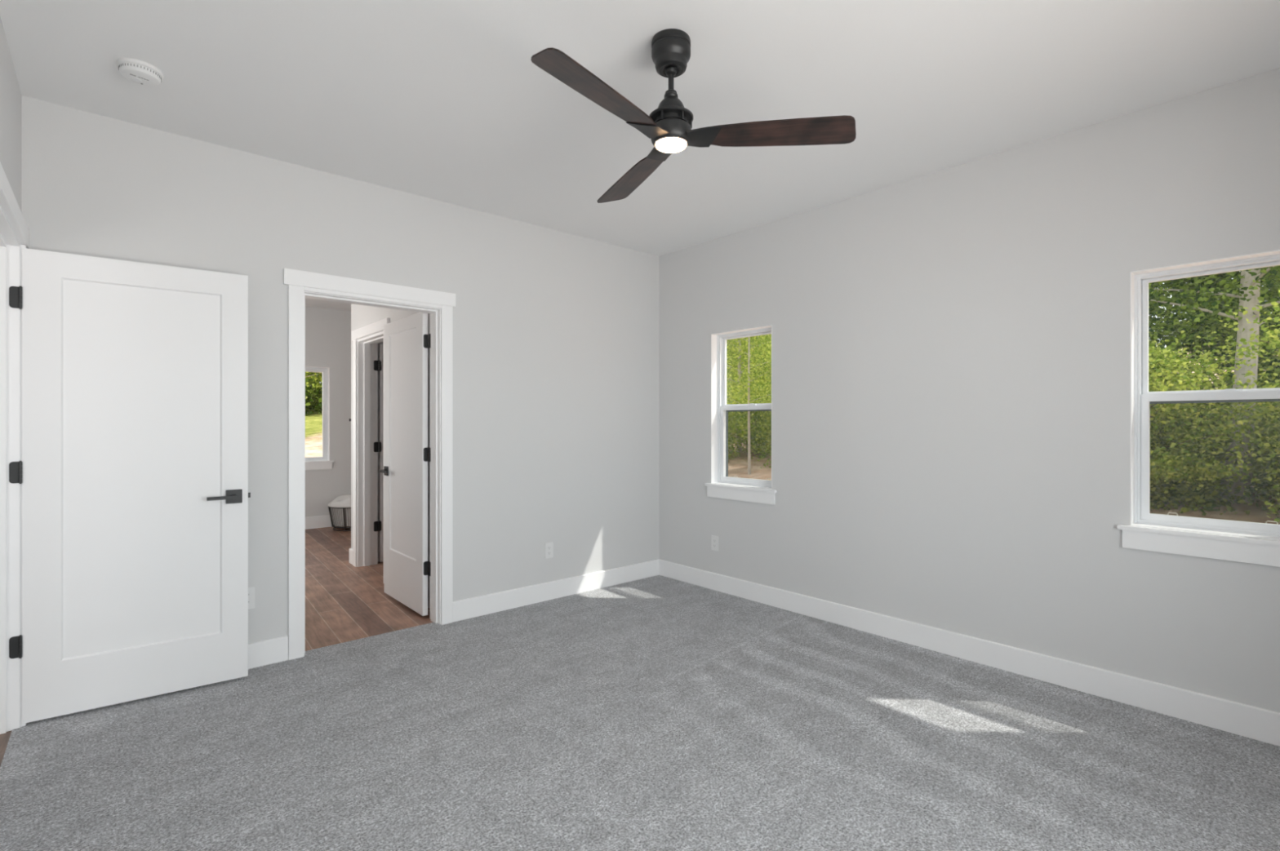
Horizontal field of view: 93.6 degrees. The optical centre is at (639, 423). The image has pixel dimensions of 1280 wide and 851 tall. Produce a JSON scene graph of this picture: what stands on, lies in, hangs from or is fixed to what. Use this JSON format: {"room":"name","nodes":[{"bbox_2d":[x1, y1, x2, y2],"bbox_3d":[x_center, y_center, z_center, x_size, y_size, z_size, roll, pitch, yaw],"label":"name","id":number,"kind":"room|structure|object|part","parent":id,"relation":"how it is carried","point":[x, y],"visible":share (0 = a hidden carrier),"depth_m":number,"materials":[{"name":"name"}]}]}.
{"room":"empty bedroom","nodes":[
{"label":"empty bedroom","id":0,"kind":"room"},
{"bbox_2d":[0,16,22,213],"bbox_3d":[-1.340,-0.037,0.961,0.160,2.795,4.314,0,0,-41],"label":"wall","id":1,"kind":"structure","parent":0,"point":[11,97],"depth_m":2.33,"materials":[{"name":"white paint"}]},
{"bbox_2d":[0,162,29,734],"bbox_3d":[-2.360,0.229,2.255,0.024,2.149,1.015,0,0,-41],"label":"door frame","id":2,"kind":"structure","parent":1,"relation":"attached to","point":[8,202],"depth_m":2.57,"materials":[{"name":"white paint"}]},
{"bbox_3d":[-2.360,-0.805,2.255,0.024,0.081,1.015,0,0,-41],"label":"head casing","id":3,"kind":"part","parent":2,"relation":"part of","materials":[{"name":"white paint"}]},
{"bbox_3d":[-2.667,0.269,2.600,0.018,2.068,0.067,0,0,-41],"label":"casing","id":4,"kind":"part","parent":2,"relation":"part of","materials":[{"name":"white paint"}]},
{"bbox_2d":[8,248,250,724],"bbox_3d":[-2.337,0.268,2.815,0.860,2.034,0.136,0,0,-37],"label":"door","id":5,"kind":"structure","parent":1,"relation":"in","point":[132,472],"depth_m":2.78,"materials":[{"name":"white paint"}]},
{"bbox_3d":[-2.061,0.368,2.963,0.123,0.022,0.041,0,0,-37],"label":"lever","id":6,"kind":"part","parent":5,"relation":"part of","materials":[{"name":"metal"}]},
{"bbox_2d":[305,306,351,517],"bbox_3d":[-4.292,0.022,7.321,3.831,3.155,0.158,0,0,-41],"label":"wall","id":7,"kind":"structure","parent":0,"point":[327,331],"depth_m":7.59,"materials":[{"name":"white paint"}]},
{"bbox_2d":[305,515,331,529],"bbox_3d":[-4.235,1.230,7.256,3.831,0.149,0.014,0,0,-41],"label":"baseboard","id":8,"kind":"structure","parent":7,"relation":"attached to","point":[318,522],"depth_m":7.46,"materials":[{"name":"white paint"}]},
{"bbox_2d":[305,366,333,470],"bbox_3d":[-4.161,-0.061,7.412,0.666,1.278,0.181,0,0,-41],"label":"window","id":9,"kind":"structure","parent":7,"relation":"in","point":[311,463],"depth_m":7.58,"materials":[{"name":"white paint"}]},
{"bbox_3d":[-4.192,-0.112,7.446,0.530,1.128,0.040,0,0,-41],"label":"sash","id":10,"kind":"part","parent":9,"relation":"part of","materials":[{"name":"white plastic"}]},
{"bbox_3d":[-4.197,-0.111,7.452,0.572,1.172,0.074,0,0,-41],"label":"frame","id":11,"kind":"part","parent":9,"relation":"part of","materials":[{"name":"white plastic"}]},
{"bbox_3d":[-4.111,0.484,7.354,0.666,0.020,0.028,0,0,-41],"label":"sill","id":12,"kind":"part","parent":9,"relation":"part of","materials":[{"name":"white paint"}]},
{"bbox_2d":[22,95,658,644],"bbox_3d":[-1.318,-0.037,3.951,3.831,2.795,0.141,0,0,-41],"label":"wall","id":13,"kind":"structure","parent":0,"point":[555,334],"depth_m":3.97,"materials":[{"name":"white paint"}]},
{"bbox_2d":[248,586,254,609],"bbox_3d":[-2.079,0.929,3.179,0.070,0.115,0.008,0,0,-41],"label":"wall outlet","id":14,"kind":"object","parent":13,"relation":"attached to","point":[251,590],"visible":0.37,"depth_m":3.19,"materials":[{"name":"white plastic"}]},
{"bbox_2d":[248,635,288,669],"bbox_3d":[-2.312,1.237,2.970,1.003,0.134,0.014,0,0,-41],"label":"baseboard","id":15,"kind":"structure","parent":13,"relation":"attached to","point":[266,652],"depth_m":3.23,"materials":[{"name":"white paint"}]},
{"bbox_2d":[283,268,455,660],"bbox_3d":[-1.580,0.229,3.610,0.983,2.149,0.024,0,0,-41],"label":"door frame","id":16,"kind":"structure","parent":13,"relation":"attached to","point":[299,282],"depth_m":3.34,"materials":[{"name":"white paint"}]},
{"bbox_3d":[-1.904,0.272,3.327,0.076,2.062,0.018,0,0,-41],"label":"casing","id":17,"kind":"part","parent":16,"relation":"part of","materials":[{"name":"white paint"}]},
{"bbox_3d":[-1.580,-0.803,3.610,0.983,0.086,0.024,0,0,-41],"label":"head casing","id":18,"kind":"part","parent":16,"relation":"part of","materials":[{"name":"white paint"}]},
{"bbox_3d":[-1.255,0.272,3.900,0.074,2.062,0.018,0,0,-41],"label":"casing","id":19,"kind":"part","parent":16,"relation":"part of","materials":[{"name":"white paint"}]},
{"bbox_2d":[304,291,440,653],"bbox_3d":[-1.639,0.275,3.681,0.819,2.056,0.162,0,0,-41],"label":"trim","id":20,"kind":"structure","parent":13,"relation":"attached to","point":[435,313],"depth_m":3.90,"materials":[{"name":"white paint"}]},
{"bbox_2d":[379,312,431,616],"bbox_3d":[-1.660,0.269,4.267,0.137,2.030,0.816,0,0,-41],"label":"door","id":21,"kind":"structure","parent":13,"relation":"in","point":[405,471],"depth_m":4.24,"materials":[{"name":"white paint"}]},
{"bbox_3d":[-1.892,0.359,4.457,0.041,0.022,0.123,0,0,-41],"label":"lever","id":22,"kind":"part","parent":21,"relation":"part of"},
{"bbox_2d":[544,542,553,559],"bbox_3d":[-0.669,0.937,4.424,0.070,0.115,0.008,0,0,-41],"label":"wall outlet","id":23,"kind":"object","parent":13,"relation":"attached to","point":[548,547],"visible":1,"depth_m":4.42,"materials":[{"name":"white plastic"}]},
{"bbox_2d":[452,560,658,622],"bbox_3d":[-0.534,1.237,4.539,1.848,0.134,0.014,0,0,-41],"label":"baseboard","id":24,"kind":"structure","parent":13,"relation":"attached to","point":[473,607],"depth_m":4.41,"materials":[{"name":"white paint"}]},
{"bbox_2d":[377,342,383,562],"bbox_3d":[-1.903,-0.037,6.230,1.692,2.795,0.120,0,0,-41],"label":"door frame","id":25,"kind":"structure","parent":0,"point":[381,343],"depth_m":5.66,"materials":[{"name":"white paint"}]},
{"bbox_2d":[351,303,430,608],"bbox_3d":[-1.947,-0.037,4.881,0.160,2.795,2.085,0,0,-41],"label":"wall","id":26,"kind":"structure","parent":0,"point":[362,316],"depth_m":5.00,"materials":[{"name":"white paint"}]},
{"bbox_2d":[349,548,352,564],"bbox_3d":[-2.668,1.237,5.565,0.014,0.134,0.132,0,0,-41],"label":"baseboard","id":27,"kind":"structure","parent":26,"relation":"attached to","point":[350,549],"depth_m":5.57,"materials":[{"name":"white paint"}]},
{"bbox_2d":[351,317,390,583],"bbox_3d":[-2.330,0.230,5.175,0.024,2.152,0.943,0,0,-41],"label":"trim","id":28,"kind":"structure","parent":26,"relation":"attached to","point":[378,326],"depth_m":5.45,"materials":[{"name":"white paint"}]},
{"bbox_3d":[-2.597,0.273,5.482,0.018,2.066,0.083,0,0,-41],"label":"casing","id":29,"kind":"part","parent":28,"relation":"part of","materials":[{"name":"white paint"}]},
{"bbox_3d":[-2.330,-0.803,5.175,0.024,0.086,0.943,0,0,-41],"label":"head casing","id":30,"kind":"part","parent":28,"relation":"part of","materials":[{"name":"white paint"}]},
{"bbox_3d":[-2.057,0.273,4.869,0.018,2.066,0.083,0,0,-41],"label":"casing","id":31,"kind":"part","parent":28,"relation":"part of","materials":[{"name":"white paint"}]},
{"bbox_2d":[373,344,383,562],"bbox_3d":[-2.177,0.279,5.806,0.769,2.026,0.047,0,0,-41],"label":"door","id":32,"kind":"structure","parent":26,"relation":"in","point":[378,365],"depth_m":5.59,"materials":[{"name":"white paint"}]},
{"bbox_3d":[-2.158,0.279,5.830,0.710,2.026,0.035,0,0,-41],"label":"panel","id":33,"kind":"part","parent":32,"relation":"part of","materials":[{"name":"white paint"}]},
{"bbox_2d":[0,526,1279,850],"bbox_3d":[-1.970,1.330,3.397,5.542,0.060,8.800,0,0,-41],"label":"floor","id":34,"kind":"structure","parent":0,"point":[657,713],"depth_m":2.39,"materials":[{"name":"grey carpet"}]},
{"bbox_2d":[328,506,351,531],"bbox_3d":[-3.555,1.155,7.446,0.554,0.290,0.554,0,0,-41],"label":"wire basket","id":35,"kind":"object","parent":34,"relation":"on","point":[340,517],"visible":0.4,"depth_m":7.21,"materials":[{"name":"black metal"}]},
{"bbox_2d":[328,494,351,507],"bbox_3d":[-3.555,0.941,7.446,0.556,0.138,0.556,0,0,-41],"label":"blanket","id":36,"kind":"object","parent":35,"relation":"on","point":[344,500],"visible":0.48,"depth_m":7.22,"materials":[{"name":"fabric"}]},
{"bbox_3d":[-3.540,1.153,7.197,0.015,0.285,0.072,0,0,-3],"label":"frame leg","id":37,"kind":"part","parent":35,"relation":"part of","materials":[{"name":"black metal"}]},
{"bbox_2d":[0,0,1279,311],"bbox_3d":[-1.970,-1.495,3.397,5.542,0.120,8.800,0,0,-41],"label":"ceiling","id":38,"kind":"structure","parent":0,"point":[446,101],"depth_m":2.52,"materials":[{"name":"white paint"}]},
{"bbox_2d":[115,57,163,86],"bbox_3d":[-2.021,-1.412,2.431,0.147,0.045,0.147,0,0,-41],"label":"smoke detector","id":39,"kind":"object","parent":38,"relation":"attached to","point":[136,71],"visible":1,"depth_m":2.40,"materials":[{"name":"white plastic"}]},
{"bbox_2d":[530,28,856,203],"bbox_3d":[0.010,-1.233,2.250,1.147,0.402,1.184,0,0,-41],"label":"ceiling fan","id":40,"kind":"object","parent":38,"relation":"hanging from","point":[668,127],"visible":1,"depth_m":2.19,"materials":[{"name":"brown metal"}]},
{"bbox_3d":[-0.124,-1.062,1.939,0.141,0.038,0.561,0,0,37],"label":"fan blade","id":41,"kind":"part","parent":40,"relation":"part of","materials":[{"name":"brown wood"}]},
{"bbox_3d":[-0.038,-1.062,2.622,0.141,0.038,0.561,0,0,-23],"label":"fan blade","id":42,"kind":"part","parent":40,"relation":"part of","materials":[{"name":"brown wood"}]},
{"bbox_3d":[0.081,-1.123,2.191,0.008,0.030,0.006,0,0,-41],"label":"motor post","id":43,"kind":"part","parent":40,"relation":"part of","materials":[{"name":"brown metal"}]},
{"bbox_3d":[0.117,-1.198,2.256,0.109,0.094,0.109,0,0,-41],"label":"motor","id":44,"kind":"part","parent":40,"relation":"part of","materials":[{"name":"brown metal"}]},
{"bbox_3d":[0.155,-1.123,2.192,0.008,0.030,0.006,0,0,-41],"label":"motor post","id":45,"kind":"part","parent":40,"relation":"part of","materials":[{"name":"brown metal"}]},
{"bbox_3d":[0.191,-1.123,2.257,0.008,0.030,0.006,0,0,-41],"label":"motor post","id":46,"kind":"part","parent":40,"relation":"part of","materials":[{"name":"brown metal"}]},
{"bbox_3d":[0.511,-1.062,2.206,0.561,0.038,0.141,0,0,7],"label":"fan blade","id":47,"kind":"part","parent":40,"relation":"part of","materials":[{"name":"brown wood"}]},
{"bbox_2d":[658,67,1279,712],"bbox_3d":[0.167,0.022,5.283,0.158,3.155,9.116,0,0,-41],"label":"wall","id":48,"kind":"structure","parent":0,"point":[951,347],"depth_m":3.24,"materials":[{"name":"white paint"}]},
{"bbox_2d":[711,535,718,551],"bbox_3d":[0.584,0.936,4.685,0.008,0.115,0.070,0,0,-41],"label":"wall outlet","id":49,"kind":"object","parent":48,"relation":"attached to","point":[714,540],"visible":1,"depth_m":4.68,"materials":[{"name":"white plastic"}]},
{"bbox_2d":[704,324,776,505],"bbox_3d":[0.796,-0.061,4.542,0.181,1.278,0.666,0,0,-41],"label":"window","id":50,"kind":"structure","parent":48,"relation":"in","point":[722,486],"depth_m":4.71,"materials":[{"name":"white paint"}]},
{"bbox_3d":[0.738,0.484,4.492,0.028,0.020,0.666,0,0,-41],"label":"sill","id":51,"kind":"part","parent":50,"relation":"part of","materials":[{"name":"white paint"}]},
{"bbox_3d":[0.836,-0.111,4.578,0.074,1.172,0.572,0,0,-41],"label":"frame","id":52,"kind":"part","parent":50,"relation":"part of","materials":[{"name":"white plastic"}]},
{"bbox_3d":[0.822,0.158,4.566,0.028,0.588,0.530,0,0,-41],"label":"sash","id":53,"kind":"part","parent":50,"relation":"part of","materials":[{"name":"white plastic"}]},
{"bbox_3d":[0.843,-0.396,4.584,0.024,0.560,0.530,0,0,-41],"label":"sash","id":54,"kind":"part","parent":50,"relation":"part of","materials":[{"name":"white plastic"}]},
{"bbox_3d":[0.858,0.168,4.597,0.010,0.565,0.516,0,0,-41],"label":"screen frame","id":55,"kind":"part","parent":50,"relation":"part of","materials":[{"name":"white plastic"}]},
{"bbox_2d":[657,559,1279,746],"bbox_3d":[1.587,1.237,3.544,0.014,0.134,4.314,0,0,-41],"label":"baseboard","id":56,"kind":"structure","parent":48,"relation":"attached to","point":[1255,723],"depth_m":3.09,"materials":[{"name":"white paint"}]},
{"bbox_2d":[1116,249,1279,567],"bbox_3d":[2.506,-0.061,2.605,0.181,1.278,0.665,0,0,-41],"label":"window","id":57,"kind":"structure","parent":48,"relation":"in","point":[1253,543],"depth_m":2.69,"materials":[{"name":"white paint"}]},
{"bbox_3d":[2.449,0.484,2.554,0.028,0.020,0.665,0,0,-41],"label":"sill","id":58,"kind":"part","parent":57,"relation":"part of","materials":[{"name":"white paint"}]},
{"bbox_3d":[2.532,0.158,2.628,0.028,0.588,0.529,0,0,-41],"label":"sash","id":59,"kind":"part","parent":57,"relation":"part of","materials":[{"name":"white plastic"}]},
{"bbox_3d":[2.553,-0.396,2.646,0.024,0.560,0.529,0,0,-41],"label":"sash","id":60,"kind":"part","parent":57,"relation":"part of","materials":[{"name":"white plastic"}]},
{"bbox_3d":[2.568,0.168,2.659,0.010,0.565,0.515,0,0,-41],"label":"screen frame","id":61,"kind":"part","parent":57,"relation":"part of","materials":[{"name":"white plastic"}]},
{"label":"outside","id":62,"kind":"structure","parent":0,"visible":0},
{"bbox_2d":[305,346,1279,524],"bbox_3d":[-4.770,-5.208,37.138,102.000,14.311,142.000,0,0,-41],"label":"ground","id":63,"kind":"structure","parent":62,"point":[313,422],"depth_m":14.82,"materials":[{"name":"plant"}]},
{"bbox_2d":[305,372,322,416],"bbox_3d":[-24.537,-5.646,47.266,18.142,15.132,21.599,0,0,-38],"label":"foliage","id":64,"kind":"object","parent":63,"relation":"on","point":[317,400],"visible":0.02,"depth_m":40.83,"materials":[{"name":"green plant"}]},
{"bbox_2d":[305,372,322,391],"bbox_3d":[-15.224,-3.757,26.810,9.605,9.353,7.947,0,0,45],"label":"tree","id":65,"kind":"object","parent":63,"relation":"on","point":[318,374],"visible":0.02,"depth_m":26.79,"materials":[{"name":"green plant"}]},
{"bbox_2d":[726,334,771,475],"bbox_3d":[2.486,-2.109,14.684,5.568,7.019,5.206,0,0,-39],"label":"slender tree","id":66,"kind":"object","parent":63,"relation":"on","point":[749,358],"visible":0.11,"depth_m":14.48,"materials":[{"name":"green plant"}]},
{"bbox_2d":[726,378,771,468],"bbox_3d":[3.245,-0.044,19.061,4.825,3.306,9.260,0,0,0],"label":"undergrowth","id":67,"kind":"object","parent":63,"relation":"on","point":[760,437],"visible":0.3,"depth_m":17.01,"materials":[{"name":"green plant"}]},
{"bbox_2d":[726,333,771,452],"bbox_3d":[3.405,-3.266,19.001,6.053,8.550,6.290,0,0,-31],"label":"slender tree","id":68,"kind":"object","parent":63,"relation":"on","point":[740,343],"visible":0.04,"depth_m":18.47,"materials":[{"name":"green plant"}]},
{"bbox_2d":[726,333,771,435],"bbox_3d":[5.361,-5.294,29.929,10.094,13.414,20.048,0,0,6],"label":"foliage","id":69,"kind":"object","parent":63,"relation":"on","point":[762,348],"visible":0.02,"depth_m":24.18,"materials":[{"name":"green plant"}]},
{"bbox_2d":[1148,320,1279,503],"bbox_3d":[6.978,0.019,8.356,3.048,2.819,2.834,0,0,-26],"label":"leafy bush","id":70,"kind":"object","parent":63,"relation":"on","point":[1159,367],"visible":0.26,"depth_m":7.82,"materials":[{"name":"green plant"}]},
{"bbox_2d":[1148,265,1279,502],"bbox_3d":[8.801,-3.264,8.406,7.379,9.126,7.284,0,0,-1],"label":"tree","id":71,"kind":"object","parent":63,"relation":"on","point":[1250,286],"visible":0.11,"depth_m":8.67,"materials":[{"name":"green plant"}]},
{"bbox_2d":[1148,266,1279,414],"bbox_3d":[13.880,-4.784,16.575,13.095,12.942,16.489,0,0,-41],"label":"foliage","id":72,"kind":"object","parent":63,"relation":"on","point":[1203,326],"visible":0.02,"depth_m":13.00,"materials":[{"name":"green plant"}]},
{"bbox_2d":[1148,362,1279,519],"bbox_3d":[8.350,0.490,9.432,4.264,3.222,7.744,0,0,-41],"label":"undergrowth","id":73,"kind":"object","parent":63,"relation":"on","point":[1206,496],"visible":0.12,"depth_m":8.43,"materials":[{"name":"green plant"}]},
{"bbox_2d":[1209,289,1279,522],"bbox_3d":[8.122,-0.025,6.669,2.504,2.993,2.518,0,0,-12],"label":"leafy bush","id":74,"kind":"object","parent":63,"relation":"on","point":[1274,343],"visible":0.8,"depth_m":7.12,"materials":[{"name":"green plant"}]}
]}

